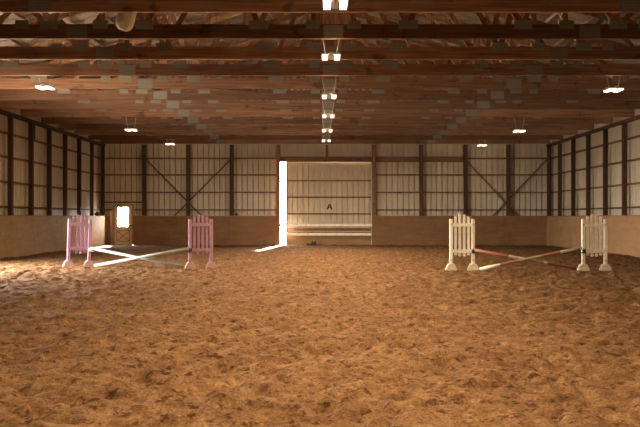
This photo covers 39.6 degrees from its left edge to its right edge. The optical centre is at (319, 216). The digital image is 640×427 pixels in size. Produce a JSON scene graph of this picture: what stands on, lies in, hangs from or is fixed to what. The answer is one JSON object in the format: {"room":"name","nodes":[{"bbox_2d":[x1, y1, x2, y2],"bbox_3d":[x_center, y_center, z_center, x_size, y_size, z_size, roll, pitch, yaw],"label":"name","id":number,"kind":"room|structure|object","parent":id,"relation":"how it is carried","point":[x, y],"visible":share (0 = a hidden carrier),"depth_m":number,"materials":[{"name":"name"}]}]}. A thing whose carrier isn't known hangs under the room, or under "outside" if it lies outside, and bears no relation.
{"room":"sports facility","nodes":[
{"label":"sports facility","id":0,"kind":"room"},
{"bbox_2d":[0,109,100,215],"bbox_3d":[-12.105,-1.350,19.940,0.230,6.360,57.880,0,0,0],"label":"wall","id":1,"kind":"structure","parent":0,"point":[20,127],"depth_m":39.10,"materials":[{"name":"metal"}]},
{"bbox_2d":[0,244,639,426],"bbox_3d":[0.347,1.551,19.940,25.335,0.209,58.280,0,0,0],"label":"floor","id":2,"kind":"structure","parent":0,"point":[273,335],"depth_m":11.10,"materials":[{"name":"brown sand"}]},
{"bbox_2d":[8,116,13,214],"bbox_3d":[-11.867,-1.139,34.100,0.185,5.438,0.160,0,0,0],"label":"timber post","id":3,"kind":"object","parent":2,"relation":"on","point":[10,118],"visible":0.56,"depth_m":34.02,"materials":[{"name":"brown wood"}]},
{"bbox_2d":[28,123,33,214],"bbox_3d":[-11.867,-1.139,36.530,0.185,5.438,0.160,0,0,0],"label":"timber post","id":4,"kind":"object","parent":2,"relation":"on","point":[30,125],"visible":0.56,"depth_m":36.45,"materials":[{"name":"brown wood"}]},
{"bbox_2d":[47,129,51,214],"bbox_3d":[-11.867,-1.139,38.960,0.185,5.438,0.160,0,0,0],"label":"timber post","id":5,"kind":"object","parent":2,"relation":"on","point":[49,131],"visible":0.56,"depth_m":38.88,"materials":[{"name":"brown wood"}]},
{"bbox_2d":[0,215,104,258],"bbox_3d":[-11.727,0.760,19.780,0.065,1.660,57.360,0,0,0],"label":"wall","id":6,"kind":"structure","parent":2,"relation":"on","point":[20,235],"depth_m":37.08,"materials":[{"name":"beige wood"}]},
{"bbox_2d":[63,134,67,214],"bbox_3d":[-11.867,-1.139,41.390,0.185,5.438,0.160,0,0,0],"label":"timber post","id":7,"kind":"object","parent":2,"relation":"on","point":[65,136],"visible":0.64,"depth_m":41.31,"materials":[{"name":"brown wood"}]},
{"bbox_2d":[62,215,93,266],"bbox_3d":[-7.424,0.730,27.432,0.949,1.610,0.195,2,-1,-27],"label":"jump wing","id":8,"kind":"object","parent":2,"relation":"on","point":[67,263],"visible":0.97,"depth_m":27.43},
{"bbox_2d":[77,139,81,215],"bbox_3d":[-11.867,-1.139,43.820,0.185,5.438,0.160,0,0,0],"label":"timber post","id":9,"kind":"object","parent":2,"relation":"on","point":[79,141],"visible":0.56,"depth_m":43.74,"materials":[{"name":"brown wood"}]},
{"bbox_2d":[90,143,93,215],"bbox_3d":[-11.867,-1.139,46.250,0.185,5.438,0.160,0,0,0],"label":"timber post","id":10,"kind":"object","parent":2,"relation":"on","point":[91,144],"visible":0.56,"depth_m":46.17,"materials":[{"name":"brown wood"}]},
{"bbox_2d":[101,146,104,215],"bbox_3d":[-11.867,-1.139,48.550,0.185,5.438,0.160,0,0,0],"label":"timber post","id":11,"kind":"object","parent":2,"relation":"on","point":[102,147],"visible":0.57,"depth_m":48.48,"materials":[{"name":"brown wood"}]},
{"bbox_2d":[90,247,184,267],"bbox_3d":[-5.569,1.224,27.018,3.143,0.608,0.090,0,0,16],"label":"pole","id":12,"kind":"object","parent":2,"relation":"on","point":[91,248],"visible":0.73,"depth_m":26.97,"materials":[{"name":"paint"}]},
{"bbox_2d":[94,247,188,266],"bbox_3d":[-5.380,1.205,26.688,3.117,0.646,0.090,0,0,16],"label":"pole","id":13,"kind":"object","parent":2,"relation":"on","point":[185,248],"visible":1,"depth_m":26.63,"materials":[{"name":"paint"}]},
{"bbox_2d":[142,144,145,215],"bbox_3d":[-9.610,-1.190,48.617,0.210,5.540,0.165,0,0,0],"label":"timber post","id":14,"kind":"object","parent":2,"relation":"on","point":[143,145],"visible":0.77,"depth_m":48.53,"materials":[{"name":"brown wood"}]},
{"bbox_2d":[186,144,189,215],"bbox_3d":[-7.213,-1.190,48.617,0.210,5.540,0.165,0,0,0],"label":"timber post","id":15,"kind":"object","parent":2,"relation":"on","point":[187,145],"visible":0.56,"depth_m":48.53,"materials":[{"name":"brown wood"}]},
{"bbox_2d":[106,216,276,245],"bbox_3d":[-7.020,0.760,48.499,9.360,1.660,0.058,0,0,0],"label":"wall","id":16,"kind":"structure","parent":2,"relation":"on","point":[147,230],"depth_m":48.48,"materials":[{"name":"brown wood"}]},
{"bbox_2d":[185,214,216,268],"bbox_3d":[-3.548,0.730,26.460,0.949,1.610,0.195,0,0,-14],"label":"jump wing","id":17,"kind":"object","parent":2,"relation":"on","point":[189,265],"visible":0.93,"depth_m":26.45},
{"bbox_2d":[230,144,233,215],"bbox_3d":[-4.832,-1.190,48.617,0.210,5.540,0.165,0,0,0],"label":"timber post","id":18,"kind":"object","parent":2,"relation":"on","point":[231,145],"visible":0.77,"depth_m":48.53,"materials":[{"name":"brown wood"}]},
{"bbox_2d":[276,144,279,244],"bbox_3d":[-2.282,-1.190,48.617,0.210,5.540,0.165,0,0,0],"label":"timber post","id":19,"kind":"object","parent":2,"relation":"on","point":[277,145],"visible":0.96,"depth_m":48.53,"materials":[{"name":"brown wood"}]},
{"bbox_2d":[280,224,371,225],"bbox_3d":[0.333,0.437,48.500,5.030,0.130,0.040,0,0,0],"label":"rail","id":20,"kind":"object","parent":19,"relation":"attached to","point":[280,224],"visible":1,"depth_m":48.48,"materials":[{"name":"paint"}]},
{"bbox_2d":[372,144,375,244],"bbox_3d":[2.955,-1.190,48.617,0.210,5.540,0.165,0,0,0],"label":"timber post","id":21,"kind":"object","parent":2,"relation":"on","point":[373,145],"visible":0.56,"depth_m":48.53,"materials":[{"name":"brown wood"}]},
{"bbox_2d":[285,233,370,235],"bbox_3d":[0.431,0.945,48.550,4.724,0.130,0.040,0,0,0],"label":"rail","id":22,"kind":"object","parent":21,"relation":"attached to","point":[286,234],"visible":1,"depth_m":48.53,"materials":[{"name":"paint"}]},
{"bbox_2d":[419,144,422,215],"bbox_3d":[5.538,-1.190,48.617,0.210,5.540,0.165,0,0,0],"label":"timber post","id":23,"kind":"object","parent":2,"relation":"on","point":[420,145],"visible":0.67,"depth_m":48.53,"materials":[{"name":"brown wood"}]},
{"bbox_2d":[373,216,546,245],"bbox_3d":[7.660,0.760,48.499,9.580,1.660,0.058,0,0,0],"label":"wall","id":24,"kind":"structure","parent":2,"relation":"on","point":[387,230],"depth_m":48.48,"materials":[{"name":"brown wood"}]},
{"bbox_2d":[445,214,478,270],"bbox_3d":[4.079,0.730,25.517,0.949,1.610,0.195,0,0,0],"label":"jump wing","id":25,"kind":"object","parent":2,"relation":"on","point":[450,266],"visible":0.96,"depth_m":25.48},
{"bbox_2d":[464,144,467,215],"bbox_3d":[7.968,-1.190,48.617,0.210,5.540,0.165,0,0,0],"label":"timber post","id":26,"kind":"object","parent":2,"relation":"on","point":[465,145],"visible":0.56,"depth_m":48.53,"materials":[{"name":"brown wood"}]},
{"bbox_2d":[506,144,510,215],"bbox_3d":[10.310,-1.190,48.617,0.210,5.540,0.165,0,0,0],"label":"timber post","id":27,"kind":"object","parent":2,"relation":"on","point":[508,146],"visible":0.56,"depth_m":48.53,"materials":[{"name":"brown wood"}]},
{"bbox_2d":[475,249,576,269],"bbox_3d":[5.916,1.215,25.593,3.011,0.626,0.090,0,0,-5],"label":"pole","id":28,"kind":"object","parent":2,"relation":"on","point":[476,250],"visible":0.93,"depth_m":25.56,"materials":[{"name":"red paint"}]},
{"bbox_2d":[479,246,581,269],"bbox_3d":[5.989,1.177,25.298,2.911,0.701,0.090,0,0,1],"label":"pole","id":29,"kind":"object","parent":2,"relation":"on","point":[579,247],"visible":0.99,"depth_m":25.27,"materials":[{"name":"beige paint"}]},
{"bbox_2d":[547,146,550,215],"bbox_3d":[12.518,-1.139,48.550,0.185,5.438,0.160,0,0,0],"label":"timber post","id":30,"kind":"object","parent":2,"relation":"on","point":[548,147],"visible":0.76,"depth_m":48.48,"materials":[{"name":"brown wood"}]},
{"bbox_2d":[558,143,561,215],"bbox_3d":[12.518,-1.139,46.399,0.185,5.438,0.160,0,0,0],"label":"timber post","id":31,"kind":"object","parent":2,"relation":"on","point":[559,144],"visible":0.56,"depth_m":46.32,"materials":[{"name":"brown wood"}]},
{"bbox_2d":[571,139,575,215],"bbox_3d":[12.518,-1.139,43.923,0.185,5.438,0.160,0,0,0],"label":"timber post","id":32,"kind":"object","parent":2,"relation":"on","point":[573,141],"visible":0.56,"depth_m":43.85,"materials":[{"name":"brown wood"}]},
{"bbox_2d":[586,134,590,214],"bbox_3d":[12.518,-1.139,41.465,0.185,5.438,0.160,0,0,0],"label":"timber post","id":33,"kind":"object","parent":2,"relation":"on","point":[588,136],"visible":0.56,"depth_m":41.38,"materials":[{"name":"brown wood"}]},
{"bbox_2d":[547,215,639,256],"bbox_3d":[12.377,0.760,19.780,0.065,1.660,57.360,0,0,0],"label":"wall","id":34,"kind":"structure","parent":2,"relation":"on","point":[623,231],"depth_m":38.18,"materials":[{"name":"beige wood"}]},
{"bbox_2d":[577,214,611,270],"bbox_3d":[7.833,0.730,25.374,0.949,1.610,0.195,0,0,0],"label":"jump wing","id":35,"kind":"object","parent":2,"relation":"on","point":[583,267],"visible":0.97,"depth_m":25.33},
{"bbox_2d":[603,129,607,214],"bbox_3d":[12.518,-1.139,38.991,0.185,5.438,0.160,0,0,0],"label":"timber post","id":36,"kind":"object","parent":2,"relation":"on","point":[605,131],"visible":0.56,"depth_m":38.91,"materials":[{"name":"brown wood"}]},
{"bbox_2d":[622,123,626,214],"bbox_3d":[12.518,-1.139,36.554,0.185,5.438,0.160,0,0,0],"label":"timber post","id":37,"kind":"object","parent":2,"relation":"on","point":[624,125],"visible":0.56,"depth_m":36.48,"materials":[{"name":"brown wood"}]},
{"bbox_2d":[0,13,639,89],"bbox_3d":[0.300,-6.305,20.015,25.500,3.590,58.230,0,0,0],"label":"ceiling","id":38,"kind":"structure","parent":0,"point":[84,18],"depth_m":30.40,"materials":[{"name":"wood"}]},
{"bbox_2d":[116,13,136,31],"bbox_3d":[-4.038,-4.182,18.600,0.463,0.590,0.380,0,0,0],"label":"lampshade","id":39,"kind":"object","parent":38,"relation":"hanging from","point":[124,21],"visible":0.59,"depth_m":18.46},
{"bbox_2d":[220,13,242,19],"bbox_3d":[-1.870,-4.309,18.802,0.492,0.280,0.140,0,0,-11],"label":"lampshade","id":40,"kind":"object","parent":38,"relation":"hanging from","point":[223,16],"visible":0.59,"depth_m":18.73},
{"bbox_2d":[0,13,639,38],"bbox_3d":[0.300,-5.919,19.865,24.653,3.877,0.097,0,0,0],"label":"roof truss","id":41,"kind":"object","parent":38,"relation":"attached to","point":[143,28],"visible":1,"depth_m":19.82,"materials":[{"name":"brown wood"}]},
{"bbox_2d":[321,39,340,59],"bbox_3d":[0.246,-3.803,19.865,0.440,0.515,0.600,0,0,0],"label":"light","id":42,"kind":"object","parent":41,"relation":"hanging from","point":[324,55],"visible":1,"depth_m":19.76,"materials":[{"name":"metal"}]},
{"bbox_2d":[0,13,639,75],"bbox_3d":[0.300,-5.919,25.035,24.653,3.877,0.097,0,0,0],"label":"roof truss","id":43,"kind":"object","parent":38,"relation":"attached to","point":[179,67],"visible":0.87,"depth_m":24.99,"materials":[{"name":"brown wood"}]},
{"bbox_2d":[35,76,54,89],"bbox_3d":[-7.744,-3.872,25.035,0.440,0.515,0.600,0,0,0],"label":"light","id":44,"kind":"object","parent":43,"relation":"hanging from","point":[41,86],"visible":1,"depth_m":24.99,"materials":[{"name":"metal"}]},
{"bbox_2d":[321,76,336,98],"bbox_3d":[0.259,-3.681,25.035,0.440,0.640,0.600,0,0,0],"label":"light","id":45,"kind":"object","parent":43,"relation":"hanging from","point":[324,96],"visible":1,"depth_m":25.00,"materials":[{"name":"metal"}]},
{"bbox_2d":[603,76,623,91],"bbox_3d":[8.265,-3.802,25.035,0.440,0.515,0.600,0,0,0],"label":"light","id":46,"kind":"object","parent":43,"relation":"hanging from","point":[607,89],"visible":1,"depth_m":24.90,"materials":[{"name":"metal"}]},
{"bbox_2d":[0,13,639,59],"bbox_3d":[0.300,-5.919,22.450,24.653,3.877,0.097,0,0,0],"label":"roof truss","id":47,"kind":"object","parent":38,"relation":"attached to","point":[163,50],"visible":0.85,"depth_m":22.41,"materials":[{"name":"brown wood"}]},
{"bbox_2d":[0,0,639,12],"bbox_3d":[0.300,-5.919,17.280,24.653,3.877,0.097,0,0,0],"label":"roof truss","id":48,"kind":"object","parent":38,"relation":"attached to","point":[6,6],"visible":0.93,"depth_m":17.24,"materials":[{"name":"brown wood"}]},
{"bbox_2d":[0,13,639,108],"bbox_3d":[0.300,-5.919,32.790,24.653,3.877,0.097,0,0,0],"label":"roof truss","id":49,"kind":"object","parent":38,"relation":"attached to","point":[4,104],"visible":0.43,"depth_m":32.74,"materials":[{"name":"brown wood"}]},
{"bbox_2d":[0,13,639,88],"bbox_3d":[0.300,-5.919,27.620,24.653,3.877,0.097,0,0,0],"label":"roof truss","id":50,"kind":"object","parent":38,"relation":"attached to","point":[105,82],"visible":0.5,"depth_m":27.58,"materials":[{"name":"brown wood"}]},
{"bbox_2d":[0,13,639,99],"bbox_3d":[0.300,-5.919,30.205,24.653,3.877,0.097,0,0,0],"label":"roof truss","id":51,"kind":"object","parent":38,"relation":"attached to","point":[58,94],"visible":0.45,"depth_m":30.16,"materials":[{"name":"brown wood"}]},
{"bbox_2d":[322,100,334,117],"bbox_3d":[0.282,-3.699,30.205,0.440,0.604,0.600,0,0,0],"label":"light","id":52,"kind":"object","parent":51,"relation":"hanging from","point":[324,114],"visible":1,"depth_m":30.08,"materials":[{"name":"metal"}]},
{"bbox_2d":[88,76,562,139],"bbox_3d":[0.300,-5.919,45.715,24.653,3.877,0.097,0,0,0],"label":"roof truss","id":53,"kind":"object","parent":38,"relation":"attached to","point":[92,137],"visible":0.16,"depth_m":45.67,"materials":[{"name":"brown wood"}]},
{"bbox_2d":[101,76,549,143],"bbox_3d":[0.300,-5.919,48.300,24.653,3.877,0.097,0,0,0],"label":"roof truss","id":54,"kind":"object","parent":38,"relation":"attached to","point":[102,141],"visible":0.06,"depth_m":48.26,"materials":[{"name":"brown wood"}]},
{"bbox_2d":[59,60,593,129],"bbox_3d":[0.300,-5.919,40.545,24.653,3.877,0.097,0,0,0],"label":"roof truss","id":55,"kind":"object","parent":38,"relation":"attached to","point":[61,126],"visible":0.33,"depth_m":40.50,"materials":[{"name":"brown wood"}]},
{"bbox_2d":[75,60,577,134],"bbox_3d":[0.300,-5.919,43.130,24.653,3.877,0.097,0,0,0],"label":"roof truss","id":56,"kind":"object","parent":38,"relation":"attached to","point":[77,132],"visible":0.25,"depth_m":43.08,"materials":[{"name":"brown wood"}]},
{"bbox_2d":[41,39,612,123],"bbox_3d":[0.300,-5.919,37.960,24.653,3.877,0.097,0,0,0],"label":"roof truss","id":57,"kind":"object","parent":38,"relation":"attached to","point":[46,120],"visible":0.36,"depth_m":37.92,"materials":[{"name":"brown wood"}]},
{"bbox_2d":[21,20,633,116],"bbox_3d":[0.300,-5.919,35.375,24.653,3.877,0.097,0,0,0],"label":"roof truss","id":58,"kind":"object","parent":38,"relation":"attached to","point":[24,112],"visible":0.45,"depth_m":35.34,"materials":[{"name":"brown wood"}]},
{"bbox_2d":[124,119,136,130],"bbox_3d":[-7.521,-3.716,35.375,0.440,0.569,0.600,0,0,0],"label":"light","id":59,"kind":"object","parent":58,"relation":"hanging from","point":[126,129],"visible":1,"depth_m":35.27,"materials":[{"name":"metal"}]},
{"bbox_2d":[322,118,332,131],"bbox_3d":[0.286,-3.703,35.375,0.440,0.597,0.600,0,0,0],"label":"light","id":60,"kind":"object","parent":58,"relation":"hanging from","point":[330,129],"visible":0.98,"depth_m":35.37,"materials":[{"name":"metal"}]},
{"bbox_2d":[513,117,525,132],"bbox_3d":[7.931,-3.692,35.375,0.440,0.617,0.600,0,0,0],"label":"light","id":61,"kind":"object","parent":58,"relation":"hanging from","point":[522,130],"visible":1,"depth_m":35.34,"materials":[{"name":"metal"}]},
{"bbox_2d":[100,76,551,244],"bbox_3d":[0.325,-3.145,49.000,24.890,9.950,0.560,0,0,0],"label":"wall","id":62,"kind":"structure","parent":0,"point":[397,165],"depth_m":48.88,"materials":[{"name":"metal"}]},
{"bbox_2d":[113,204,133,244],"bbox_3d":[-10.795,0.450,48.810,1.090,2.320,0.180,0,0,0],"label":"door","id":63,"kind":"structure","parent":62,"relation":"in","point":[121,235],"depth_m":48.80,"materials":[{"name":"paint"}]},
{"bbox_2d":[146,159,200,215],"bbox_3d":[-7.971,-1.562,48.725,3.176,3.231,0.030,0,0,0],"label":"brace","id":64,"kind":"object","parent":62,"relation":"attached to","point":[146,159],"visible":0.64,"depth_m":48.71,"materials":[{"name":"brown wood"}]},
{"bbox_2d":[174,160,229,215],"bbox_3d":[-6.505,-1.548,48.725,3.258,3.258,0.030,0,0,0],"label":"brace","id":65,"kind":"object","parent":62,"relation":"attached to","point":[229,160],"visible":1,"depth_m":48.71,"materials":[{"name":"brown wood"}]},
{"bbox_2d":[286,162,370,244],"bbox_3d":[0.475,-0.775,48.986,4.717,4.790,0.153,0,0,0],"label":"door","id":66,"kind":"structure","parent":62,"relation":"in","point":[310,186],"depth_m":48.96,"materials":[{"name":"metal"}]},
{"bbox_2d":[468,162,518,215],"bbox_3d":[9.504,-1.507,48.725,2.958,3.174,0.030,0,0,0],"label":"brace","id":67,"kind":"object","parent":62,"relation":"attached to","point":[468,162],"visible":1,"depth_m":48.71,"materials":[{"name":"brown wood"}]},
{"bbox_2d":[492,159,546,215],"bbox_3d":[10.901,-1.548,48.725,3.122,3.257,0.030,0,0,0],"label":"brace","id":68,"kind":"object","parent":62,"relation":"attached to","point":[546,159],"visible":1,"depth_m":48.71,"materials":[{"name":"brown wood"}]},
{"bbox_2d":[322,0,348,9],"bbox_3d":[0.253,-3.744,14.695,0.440,0.515,0.600,0,0,0],"label":"light","id":69,"kind":"object","parent":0,"point":[343,4],"visible":1,"depth_m":14.65,"materials":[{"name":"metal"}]},
{"bbox_2d":[551,109,639,215],"bbox_3d":[12.755,-1.350,19.940,0.230,6.360,57.880,0,0,0],"label":"wall","id":70,"kind":"structure","parent":0,"point":[633,128],"depth_m":40.33,"materials":[{"name":"metal"}]},
{"bbox_3d":[0.325,-3.145,-8.950,24.890,9.950,0.100,0,0,0],"label":"wall","id":71,"kind":"structure","parent":0,"visible":0},
{"bbox_2d":[0,109,104,145],"bbox_3d":[-11.860,-3.919,19.865,0.200,0.118,57.730,0,0,0],"label":"beam","id":72,"kind":"structure","parent":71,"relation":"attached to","point":[3,112],"depth_m":38.34,"materials":[{"name":"brown wood"}]},
{"bbox_2d":[546,115,639,146],"bbox_3d":[12.510,-3.919,19.865,0.200,0.118,57.730,0,0,0],"label":"beam","id":73,"kind":"structure","parent":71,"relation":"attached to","point":[637,117],"depth_m":39.75,"materials":[{"name":"brown wood"}]},
{"label":"outside","id":74,"kind":"structure","parent":0,"visible":0},
{"bbox_2d":[280,228,285,244],"bbox_3d":[0.000,1.720,45.000,120.000,0.220,170.000,0,0,0],"label":"ground","id":75,"kind":"structure","parent":74,"point":[282,230],"depth_m":73.39,"materials":[{"name":"white"}]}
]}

